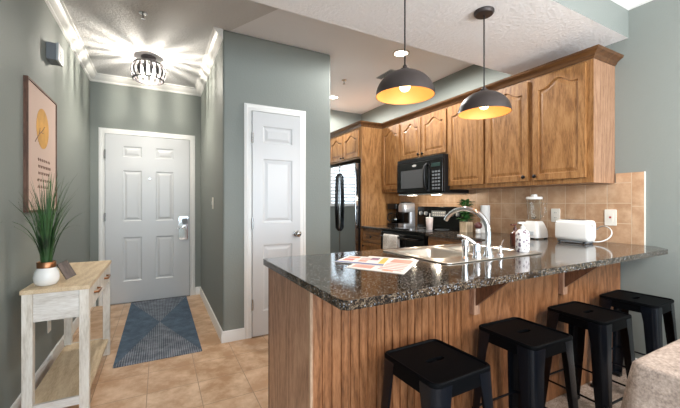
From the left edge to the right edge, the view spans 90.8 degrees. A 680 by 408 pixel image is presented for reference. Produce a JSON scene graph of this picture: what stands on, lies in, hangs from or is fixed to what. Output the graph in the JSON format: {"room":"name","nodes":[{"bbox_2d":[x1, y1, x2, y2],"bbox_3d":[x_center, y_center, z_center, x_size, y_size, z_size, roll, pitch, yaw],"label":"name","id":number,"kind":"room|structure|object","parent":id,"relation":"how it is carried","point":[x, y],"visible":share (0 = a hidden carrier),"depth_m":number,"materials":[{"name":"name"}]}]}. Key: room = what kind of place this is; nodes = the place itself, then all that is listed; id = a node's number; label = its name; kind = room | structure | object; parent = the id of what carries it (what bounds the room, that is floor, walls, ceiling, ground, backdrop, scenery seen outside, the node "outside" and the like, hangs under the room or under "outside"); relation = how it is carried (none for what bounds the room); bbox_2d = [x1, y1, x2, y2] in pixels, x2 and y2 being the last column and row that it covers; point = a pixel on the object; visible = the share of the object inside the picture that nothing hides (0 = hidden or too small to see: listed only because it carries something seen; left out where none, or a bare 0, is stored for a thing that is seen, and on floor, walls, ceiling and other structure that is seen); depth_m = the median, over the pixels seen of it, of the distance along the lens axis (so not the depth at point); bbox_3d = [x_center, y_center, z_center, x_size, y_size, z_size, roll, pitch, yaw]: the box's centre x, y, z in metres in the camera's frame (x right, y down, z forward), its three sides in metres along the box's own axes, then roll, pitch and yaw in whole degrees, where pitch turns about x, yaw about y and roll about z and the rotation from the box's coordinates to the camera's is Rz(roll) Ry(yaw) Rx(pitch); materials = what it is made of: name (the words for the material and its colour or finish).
{"room":"kitchen","nodes":[
{"label":"kitchen","id":0,"kind":"room"},
{"bbox_2d":[0,0,89,407],"bbox_3d":[-0.993,-0.159,0.229,0.100,2.730,8.544,0,0,-28],"label":"wall","id":1,"kind":"structure","parent":0,"point":[26,26],"depth_m":2.07,"materials":[{"name":"grey paint"}]},
{"bbox_2d":[23,75,56,212],"bbox_3d":[-2.031,-0.359,2.288,0.022,0.820,0.645,0,0,-28],"label":"wall art","id":2,"kind":"object","parent":1,"relation":"attached to","point":[39,110],"visible":0.92,"depth_m":2.18,"materials":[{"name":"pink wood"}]},
{"bbox_2d":[47,320,50,332],"bbox_3d":[-2.133,0.879,2.462,0.008,0.117,0.073,0,0,-28],"label":"wall outlet","id":3,"kind":"object","parent":1,"relation":"attached to","point":[49,321],"visible":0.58,"depth_m":2.43,"materials":[{"name":"beige plastic"}]},
{"bbox_2d":[10,302,95,407],"bbox_3d":[-0.924,1.157,0.266,0.056,0.098,8.344,0,0,-28],"label":"baseboard","id":4,"kind":"structure","parent":1,"relation":"attached to","point":[46,365],"depth_m":2.41,"materials":[{"name":"white paint"}]},
{"bbox_2d":[46,41,62,66],"bbox_3d":[-2.100,-1.103,2.470,0.075,0.132,0.140,0,0,-28],"label":"door chime","id":5,"kind":"object","parent":1,"relation":"attached to","point":[54,51],"visible":1,"depth_m":2.42,"materials":[{"name":"grey plastic"}]},
{"bbox_2d":[64,294,267,407],"bbox_3d":[-0.447,1.236,3.259,3.934,0.060,3.724,0,0,-28],"label":"floor","id":6,"kind":"structure","parent":0,"point":[234,374],"depth_m":2.37,"materials":[{"name":"tile"}]},
{"bbox_2d":[19,260,110,407],"bbox_3d":[-1.760,0.831,2.244,0.319,0.750,0.950,0,0,-28],"label":"console table","id":7,"kind":"object","parent":6,"relation":"on","point":[68,382],"visible":0.9,"depth_m":1.89,"materials":[{"name":"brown wood"}]},
{"bbox_2d":[14,173,88,285],"bbox_3d":[-1.598,0.122,1.852,0.363,0.668,0.553,0,0,-28],"label":"potted grass","id":8,"kind":"object","parent":7,"relation":"on","point":[46,273],"depth_m":1.86,"materials":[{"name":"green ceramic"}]},
{"bbox_2d":[33,267,59,285],"bbox_3d":[-1.652,0.406,1.887,0.116,0.098,0.116,0,0,-28],"label":"pot","id":9,"kind":"object","parent":8,"relation":"on","point":[42,276],"depth_m":1.85,"materials":[{"name":"white ceramic"}]},
{"bbox_2d":[57,260,75,279],"bbox_3d":[-1.640,0.394,2.010,0.042,0.116,0.088,0,0,27],"label":"wooden plaque","id":10,"kind":"object","parent":7,"relation":"on","point":[67,271],"visible":0.89,"depth_m":2.00,"materials":[{"name":"grey wood"}]},
{"bbox_2d":[34,339,107,403],"bbox_3d":[-1.768,1.085,2.240,0.272,0.018,0.888,0,0,-28],"label":"shelf","id":11,"kind":"object","parent":7,"relation":"attached to","point":[60,383],"depth_m":2.10,"materials":[{"name":"brown wood"}]},
{"bbox_2d":[113,296,201,367],"bbox_3d":[-1.831,1.202,3.407,0.610,0.008,1.830,0,0,-28],"label":"doormat","id":12,"kind":"object","parent":6,"relation":"on","point":[158,329],"visible":1,"depth_m":3.13,"materials":[{"name":"fabric"}]},
{"bbox_2d":[330,163,360,252],"bbox_3d":[0.265,0.316,5.031,0.761,1.740,0.920,0,0,-28],"label":"refrigerator","id":13,"kind":"object","parent":6,"relation":"on","point":[345,180],"visible":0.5,"depth_m":4.71,"materials":[{"name":"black metal"}]},
{"bbox_2d":[362,228,382,250],"bbox_3d":[0.659,0.765,4.409,0.636,0.882,0.455,0,0,-28],"label":"base cabinet","id":14,"kind":"object","parent":6,"relation":"on","point":[371,238],"visible":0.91,"depth_m":4.28,"materials":[{"name":"brown wood"}]},
{"bbox_2d":[361,225,401,230],"bbox_3d":[0.671,0.306,4.414,0.646,0.031,0.458,0,0,-28],"label":"countertop","id":15,"kind":"structure","parent":14,"relation":"on","point":[373,227],"depth_m":4.34,"materials":[{"name":"stone"}]},
{"bbox_2d":[387,204,403,225],"bbox_3d":[0.775,0.142,4.571,0.243,0.296,0.205,0,0,-28],"label":"coffee maker","id":16,"kind":"object","parent":15,"relation":"on","point":[397,217],"visible":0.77,"depth_m":4.53,"materials":[{"name":"black plastic"}]},
{"bbox_2d":[398,202,414,226],"bbox_3d":[0.874,0.131,4.390,0.200,0.319,0.144,0,0,-28],"label":"coffee machine","id":17,"kind":"object","parent":15,"relation":"on","point":[406,208],"visible":0.96,"depth_m":4.34,"materials":[{"name":"silver metal"}]},
{"bbox_2d":[361,126,399,250],"bbox_3d":[0.565,0.086,4.634,0.644,2.240,0.024,0,0,-28],"label":"end panel","id":18,"kind":"object","parent":6,"relation":"on","point":[374,210],"visible":0.43,"depth_m":4.55,"materials":[{"name":"brown wood"}]},
{"bbox_2d":[380,206,467,248],"bbox_3d":[0.926,0.604,3.854,0.691,1.145,0.758,0,0,-28],"label":"range","id":19,"kind":"object","parent":6,"relation":"on","point":[412,236],"visible":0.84,"depth_m":3.83,"materials":[{"name":"black metal"}]},
{"bbox_2d":[383,234,399,248],"bbox_3d":[0.577,0.500,3.797,0.045,0.311,0.261,0,0,-28],"label":"dish towel","id":20,"kind":"object","parent":19,"relation":"hanging from","point":[390,241],"visible":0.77,"depth_m":3.78,"materials":[{"name":"white fabric"}]},
{"bbox_2d":[381,226,459,233],"bbox_3d":[0.923,0.293,3.853,0.578,0.015,0.758,0,0,-28],"label":"cooktop","id":21,"kind":"object","parent":19,"relation":"in","point":[412,229],"depth_m":3.76,"materials":[{"name":"black glass"}]},
{"bbox_2d":[426,213,432,229],"bbox_3d":[1.001,0.195,3.753,0.082,0.180,0.082,0,0,-28],"label":"tumbler","id":22,"kind":"object","parent":19,"relation":"on","point":[429,220],"visible":1,"depth_m":3.72,"materials":[{"name":"white plastic"}]},
{"bbox_2d":[428,236,461,245],"bbox_3d":[1.302,0.765,3.214,0.636,0.882,0.706,0,0,-28],"label":"base cabinet","id":23,"kind":"object","parent":6,"relation":"on","point":[432,240],"visible":0.02,"depth_m":3.23,"materials":[{"name":"brown wood"}]},
{"bbox_2d":[90,81,360,305],"bbox_3d":[-1.306,-0.159,4.855,3.734,2.730,0.100,0,0,-28],"label":"wall","id":24,"kind":"structure","parent":0,"point":[113,106],"depth_m":4.20,"materials":[{"name":"grey paint"}]},
{"bbox_2d":[98,127,194,305],"bbox_3d":[-2.369,0.150,4.171,1.050,2.112,0.096,0,0,-28],"label":"door","id":25,"kind":"structure","parent":24,"relation":"in","point":[146,185],"depth_m":4.17,"materials":[{"name":"grey paint"}]},
{"bbox_2d":[201,30,329,330],"bbox_3d":[-0.980,-0.159,3.957,1.051,2.730,1.790,0,0,-28],"label":"wall","id":26,"kind":"structure","parent":0,"point":[245,69],"depth_m":3.18,"materials":[{"name":"grey paint"}]},
{"bbox_2d":[45,0,222,96],"bbox_3d":[-1.726,-1.482,2.964,1.203,0.084,2.832,0,0,-28],"label":"trim","id":27,"kind":"structure","parent":26,"relation":"attached to","point":[58,9],"depth_m":3.47,"materials":[{"name":"white paint"}]},
{"bbox_2d":[195,287,244,342],"bbox_3d":[-1.387,1.157,3.729,0.200,0.098,1.812,0,0,-30],"label":"baseboard","id":28,"kind":"structure","parent":26,"relation":"attached to","point":[235,334],"depth_m":2.99,"materials":[{"name":"white paint"}]},
{"bbox_2d":[244,103,305,338],"bbox_3d":[-0.574,0.150,3.099,0.591,2.112,0.106,0,0,-28],"label":"door","id":29,"kind":"structure","parent":26,"relation":"in","point":[274,137],"depth_m":3.08,"materials":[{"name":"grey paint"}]},
{"bbox_2d":[63,0,472,113],"bbox_3d":[-0.630,-1.554,3.599,3.934,0.060,2.952,0,0,-28],"label":"ceiling","id":30,"kind":"structure","parent":0,"point":[113,33],"depth_m":3.13,"materials":[{"name":"white paint"}]},
{"bbox_2d":[139,11,146,19],"bbox_3d":[-1.571,-1.500,2.675,0.060,0.048,0.060,0,0,-28],"label":"sprinkler","id":31,"kind":"object","parent":30,"relation":"attached to","point":[142,13],"visible":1,"depth_m":2.67,"materials":[{"name":"silver metal"}]},
{"bbox_2d":[130,54,166,84],"bbox_3d":[-1.983,-1.400,3.474,0.332,0.246,0.332,0,0,-28],"label":"hall ceiling light","id":32,"kind":"object","parent":30,"relation":"attached to","point":[147,69],"visible":1,"depth_m":3.43,"materials":[{"name":"grey metal"}]},
{"bbox_2d":[330,95,338,98],"bbox_3d":[-0.099,-1.520,4.778,0.176,0.008,0.176,0,0,-28],"label":"recessed light","id":33,"kind":"object","parent":30,"relation":"in","point":[331,96],"visible":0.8,"depth_m":4.78,"materials":[{"name":"white plastic"}]},
{"bbox_2d":[376,69,394,78],"bbox_3d":[0.537,-1.519,3.934,0.075,0.010,0.300,0,0,-28],"label":"ceiling vent","id":34,"kind":"object","parent":30,"relation":"in","point":[383,75],"visible":0.85,"depth_m":3.93,"materials":[{"name":"grey plastic"}]},
{"bbox_2d":[392,49,409,56],"bbox_3d":[0.616,-1.520,3.385,0.176,0.008,0.176,0,0,-28],"label":"recessed light","id":35,"kind":"object","parent":30,"relation":"in","point":[400,52],"visible":0.89,"depth_m":3.38,"materials":[{"name":"white plastic"}]},
{"bbox_2d":[251,0,627,74],"bbox_3d":[0.262,-1.393,1.942,3.734,0.361,0.853,0,0,-28],"label":"ceiling","id":36,"kind":"structure","parent":0,"point":[520,35],"depth_m":2.29,"materials":[{"name":"white paint"}]},
{"bbox_2d":[376,0,434,104],"bbox_3d":[0.351,-0.898,1.813,0.314,0.630,0.314,0,0,-28],"label":"pendant lamp","id":37,"kind":"object","parent":36,"relation":"hanging from","point":[405,85],"visible":1,"depth_m":1.81,"materials":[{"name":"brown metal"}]},
{"bbox_2d":[458,6,511,119],"bbox_3d":[0.907,-0.892,2.112,0.314,0.642,0.314,0,0,-28],"label":"pendant lamp","id":38,"kind":"object","parent":36,"relation":"hanging from","point":[485,103],"visible":1,"depth_m":2.09,"materials":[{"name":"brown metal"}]},
{"bbox_2d":[361,0,679,365],"bbox_3d":[2.383,-0.159,2.046,0.100,2.730,8.544,0,0,-28],"label":"wall","id":39,"kind":"structure","parent":0,"point":[647,76],"depth_m":2.35,"materials":[{"name":"grey paint"}]},
{"bbox_2d":[330,127,360,165],"bbox_3d":[0.305,-0.824,5.062,0.696,0.420,0.974,0,0,-28],"label":"upper cabinet","id":40,"kind":"object","parent":39,"relation":"attached to","point":[345,148],"visible":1,"depth_m":4.83,"materials":[{"name":"brown wood"}]},
{"bbox_2d":[382,123,400,192],"bbox_3d":[0.809,-0.594,4.515,0.328,0.880,0.412,0,0,-28],"label":"upper cabinet","id":41,"kind":"object","parent":39,"relation":"attached to","point":[391,136],"visible":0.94,"depth_m":4.44,"materials":[{"name":"brown wood"}]},
{"bbox_2d":[401,107,447,160],"bbox_3d":[1.081,-0.783,3.980,0.356,0.502,0.784,0,0,-28],"label":"upper cabinet","id":42,"kind":"object","parent":39,"relation":"attached to","point":[425,135],"visible":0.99,"depth_m":3.86,"materials":[{"name":"brown wood"}]},
{"bbox_2d":[397,153,468,195],"bbox_3d":[1.041,-0.315,3.916,0.461,0.428,0.760,0,0,-28],"label":"microwave","id":43,"kind":"object","parent":39,"relation":"attached to","point":[428,175],"visible":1,"depth_m":3.70,"materials":[{"name":"black plastic"}]},
{"bbox_2d":[448,102,502,189],"bbox_3d":[1.390,-0.594,3.435,0.328,0.880,0.464,0,0,-28],"label":"upper cabinet","id":44,"kind":"object","parent":39,"relation":"attached to","point":[466,137],"visible":0.46,"depth_m":3.35,"materials":[{"name":"brown wood"}]},
{"bbox_2d":[400,182,630,243],"bbox_3d":[1.483,0.066,3.602,0.010,0.450,2.663,0,0,-28],"label":"backsplash","id":45,"kind":"structure","parent":39,"relation":"attached to","point":[508,206],"depth_m":2.90,"materials":[{"name":"beige tile"}]},
{"bbox_2d":[551,209,559,221],"bbox_3d":[1.856,0.098,2.888,0.008,0.116,0.073,0,0,-28],"label":"wall outlet","id":46,"kind":"object","parent":45,"relation":"attached to","point":[555,213],"visible":0.87,"depth_m":2.89,"materials":[{"name":"beige plastic"}]},
{"bbox_2d":[605,209,616,225],"bbox_3d":[2.045,0.102,2.536,0.010,0.122,0.076,0,0,-28],"label":"wall outlet","id":47,"kind":"object","parent":45,"relation":"attached to","point":[610,214],"visible":1,"depth_m":2.53,"materials":[{"name":"beige plastic"}]},
{"bbox_2d":[607,213,612,221],"bbox_3d":[2.043,0.102,2.535,0.002,0.068,0.036,0,0,-28],"label":"receptacle","id":48,"kind":"object","parent":47,"relation":"attached to","point":[609,215],"depth_m":2.54,"materials":[{"name":"white plastic"}]},
{"bbox_2d":[485,58,614,187],"bbox_3d":[1.700,-0.594,2.830,0.356,0.880,0.891,0,0,-28],"label":"upper cabinet","id":49,"kind":"object","parent":39,"relation":"attached to","point":[559,129],"visible":0.9,"depth_m":2.59,"materials":[{"name":"brown wood"}]},
{"bbox_2d":[330,44,623,137],"bbox_3d":[0.880,-1.066,3.864,0.396,0.062,3.673,0,0,-35],"label":"crown molding","id":50,"kind":"structure","parent":49,"relation":"attached to","point":[599,52],"depth_m":2.87,"materials":[{"name":"brown wood"}]},
{"bbox_2d":[616,172,643,244],"bbox_3d":[2.108,0.032,2.439,0.011,0.519,0.167,0,0,-28],"label":"backsplash border","id":51,"kind":"structure","parent":39,"relation":"attached to","point":[636,179],"depth_m":2.40,"materials":[{"name":"beige tile"}]},
{"bbox_2d":[644,171,645,244],"bbox_3d":[2.149,0.030,2.364,0.012,0.521,0.004,0,0,-28],"label":"trim","id":52,"kind":"structure","parent":39,"relation":"attached to","point":[644,171],"depth_m":2.36,"materials":[{"name":"beige"}]},
{"bbox_2d":[545,367,626,407],"bbox_3d":[1.577,1.237,-0.502,3.934,0.058,4.820,0,0,-28],"label":"floor","id":53,"kind":"structure","parent":0,"point":[618,390],"depth_m":2.10,"materials":[{"name":"beige tile"}]},
{"bbox_2d":[381,339,492,407],"bbox_3d":[0.369,0.901,1.298,0.360,0.610,0.360,0,0,-29],"label":"bar stool","id":54,"kind":"object","parent":53,"relation":"on","point":[439,371],"visible":1,"depth_m":1.24,"materials":[{"name":"black paint"}]},
{"bbox_2d":[268,263,619,407],"bbox_3d":[0.894,0.764,2.047,2.489,0.883,0.787,0,0,-28],"label":"base cabinet","id":55,"kind":"object","parent":53,"relation":"on","point":[321,354],"visible":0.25,"depth_m":1.56,"materials":[{"name":"brown wood"}]},
{"bbox_2d":[263,231,667,310],"bbox_3d":[0.720,0.306,2.344,2.522,0.031,1.691,0,0,-28],"label":"countertop","id":56,"kind":"structure","parent":55,"relation":"on","point":[344,288],"depth_m":1.49,"materials":[{"name":"stone"}]},
{"bbox_2d":[346,256,418,273],"bbox_3d":[0.214,0.289,1.626,0.278,0.002,0.407,0,0,23],"label":"brochure","id":57,"kind":"object","parent":56,"relation":"on","point":[394,265],"visible":0.83,"depth_m":1.55,"materials":[{"name":"beige paper"}]},
{"bbox_2d":[335,256,389,265],"bbox_3d":[0.118,0.286,1.696,0.251,0.005,0.229,0,0,19],"label":"brochure","id":58,"kind":"object","parent":57,"relation":"on","point":[374,261],"visible":1,"depth_m":1.69,"materials":[{"name":"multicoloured paper"}]},
{"bbox_2d":[383,243,541,263],"bbox_3d":[0.727,0.374,2.025,0.784,0.180,0.547,0,0,-28],"label":"sink","id":59,"kind":"object","parent":56,"relation":"in","point":[450,253],"visible":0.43,"depth_m":2.08,"materials":[{"name":"silver metal"}]},
{"bbox_2d":[461,239,468,259],"bbox_3d":[0.641,0.231,1.717,0.040,0.106,0.040,0,0,-28],"label":"sprayer","id":60,"kind":"object","parent":59,"relation":"on","point":[465,242],"visible":1,"depth_m":1.70,"materials":[{"name":"silver metal"}]},
{"bbox_2d":[497,239,503,255],"bbox_3d":[0.908,0.243,1.885,0.034,0.081,0.096,0,0,35],"label":"soap pump","id":61,"kind":"object","parent":59,"relation":"on","point":[500,253],"visible":1,"depth_m":1.85,"materials":[{"name":"silver metal"}]},
{"bbox_2d":[515,222,529,252],"bbox_3d":[1.081,0.195,1.988,0.078,0.178,0.076,0,0,-28],"label":"soap bottle","id":62,"kind":"object","parent":59,"relation":"on","point":[522,236],"visible":1,"depth_m":1.96,"materials":[{"name":"white plastic"}]},
{"bbox_2d":[457,199,475,231],"bbox_3d":[1.310,0.119,3.500,0.194,0.343,0.210,0,0,43],"label":"potted plant","id":63,"kind":"object","parent":56,"relation":"on","point":[464,226],"visible":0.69,"depth_m":3.47,"materials":[{"name":"green plant"}]},
{"bbox_2d":[444,206,493,258],"bbox_3d":[0.672,0.148,1.904,0.191,0.271,0.342,0,0,-28],"label":"faucet","id":64,"kind":"object","parent":56,"relation":"on","point":[476,246],"visible":1,"depth_m":1.80,"materials":[{"name":"silver metal"}]},
{"bbox_2d":[474,222,481,233],"bbox_3d":[1.367,0.234,3.316,0.076,0.112,0.076,0,0,-28],"label":"jar","id":65,"kind":"object","parent":56,"relation":"on","point":[477,225],"visible":1,"depth_m":3.29,"materials":[{"name":"white ceramic"}]},
{"bbox_2d":[480,205,489,232],"bbox_3d":[1.468,0.151,3.391,0.110,0.278,0.110,0,0,-28],"label":"paper towel roll","id":66,"kind":"object","parent":56,"relation":"on","point":[485,209],"visible":0.55,"depth_m":3.35,"materials":[{"name":"white paper"}]},
{"bbox_2d":[510,224,516,245],"bbox_3d":[1.231,0.215,2.365,0.070,0.151,0.062,0,0,8],"label":"bottle","id":67,"kind":"object","parent":56,"relation":"on","point":[512,234],"visible":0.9,"depth_m":2.35,"materials":[{"name":"brown"}]},
{"bbox_2d":[523,194,547,238],"bbox_3d":[1.646,0.104,2.845,0.168,0.372,0.164,0,0,-28],"label":"blender","id":68,"kind":"object","parent":56,"relation":"on","point":[537,229],"visible":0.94,"depth_m":2.80,"materials":[{"name":"white plastic"}]},
{"bbox_2d":[526,199,546,220],"bbox_3d":[1.659,0.052,2.848,0.139,0.182,0.125,0,0,-28],"label":"jar","id":69,"kind":"object","parent":68,"relation":"on","point":[534,206],"depth_m":2.81,"materials":[{"name":"clear glass"}]},
{"bbox_2d":[555,219,612,243],"bbox_3d":[1.819,0.204,2.520,0.324,0.173,0.250,0,0,7],"label":"toaster","id":70,"kind":"object","parent":56,"relation":"on","point":[566,230],"visible":1,"depth_m":2.46,"materials":[{"name":"white plastic"}]},
{"bbox_2d":[557,240,593,243],"bbox_3d":[1.770,0.281,2.525,0.100,0.010,0.200,0,0,-28],"label":"tray","id":71,"kind":"object","parent":70,"relation":"on","point":[575,241],"depth_m":2.46,"materials":[{"name":"metal"}]},
{"bbox_2d":[472,317,577,407],"bbox_3d":[0.869,0.901,1.586,0.360,0.610,0.360,0,0,-27],"label":"bar stool","id":72,"kind":"object","parent":53,"relation":"on","point":[527,343],"visible":0.98,"depth_m":1.51,"materials":[{"name":"black paint"}]},
{"bbox_2d":[544,301,634,407],"bbox_3d":[1.388,0.901,1.877,0.360,0.610,0.360,0,0,-27],"label":"bar stool","id":73,"kind":"object","parent":53,"relation":"on","point":[600,322],"visible":0.8,"depth_m":1.79,"materials":[{"name":"black paint"}]},
{"bbox_2d":[590,290,676,386],"bbox_3d":[1.897,0.901,2.151,0.360,0.610,0.360,0,0,-30],"label":"bar stool","id":74,"kind":"object","parent":53,"relation":"on","point":[651,308],"visible":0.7,"depth_m":2.09,"materials":[{"name":"black paint"}]},
{"bbox_3d":[1.615,0.833,0.696,1.095,0.746,1.195,0,0,-28],"label":"dining table","id":75,"kind":"object","parent":53,"relation":"on","visible":0},
{"bbox_2d":[621,339,679,407],"bbox_3d":[1.612,0.669,0.692,1.283,0.434,1.384,0,0,-28],"label":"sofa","id":76,"kind":"object","parent":75,"relation":"on","point":[653,381],"visible":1,"depth_m":0.93,"materials":[{"name":"fabric"}]},
{"bbox_2d":[611,0,651,9],"bbox_3d":[1.568,-1.469,-0.485,3.734,0.109,4.659,0,0,-28],"label":"trim","id":77,"kind":"structure","parent":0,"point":[627,4],"depth_m":2.39,"materials":[{"name":"white paint"}]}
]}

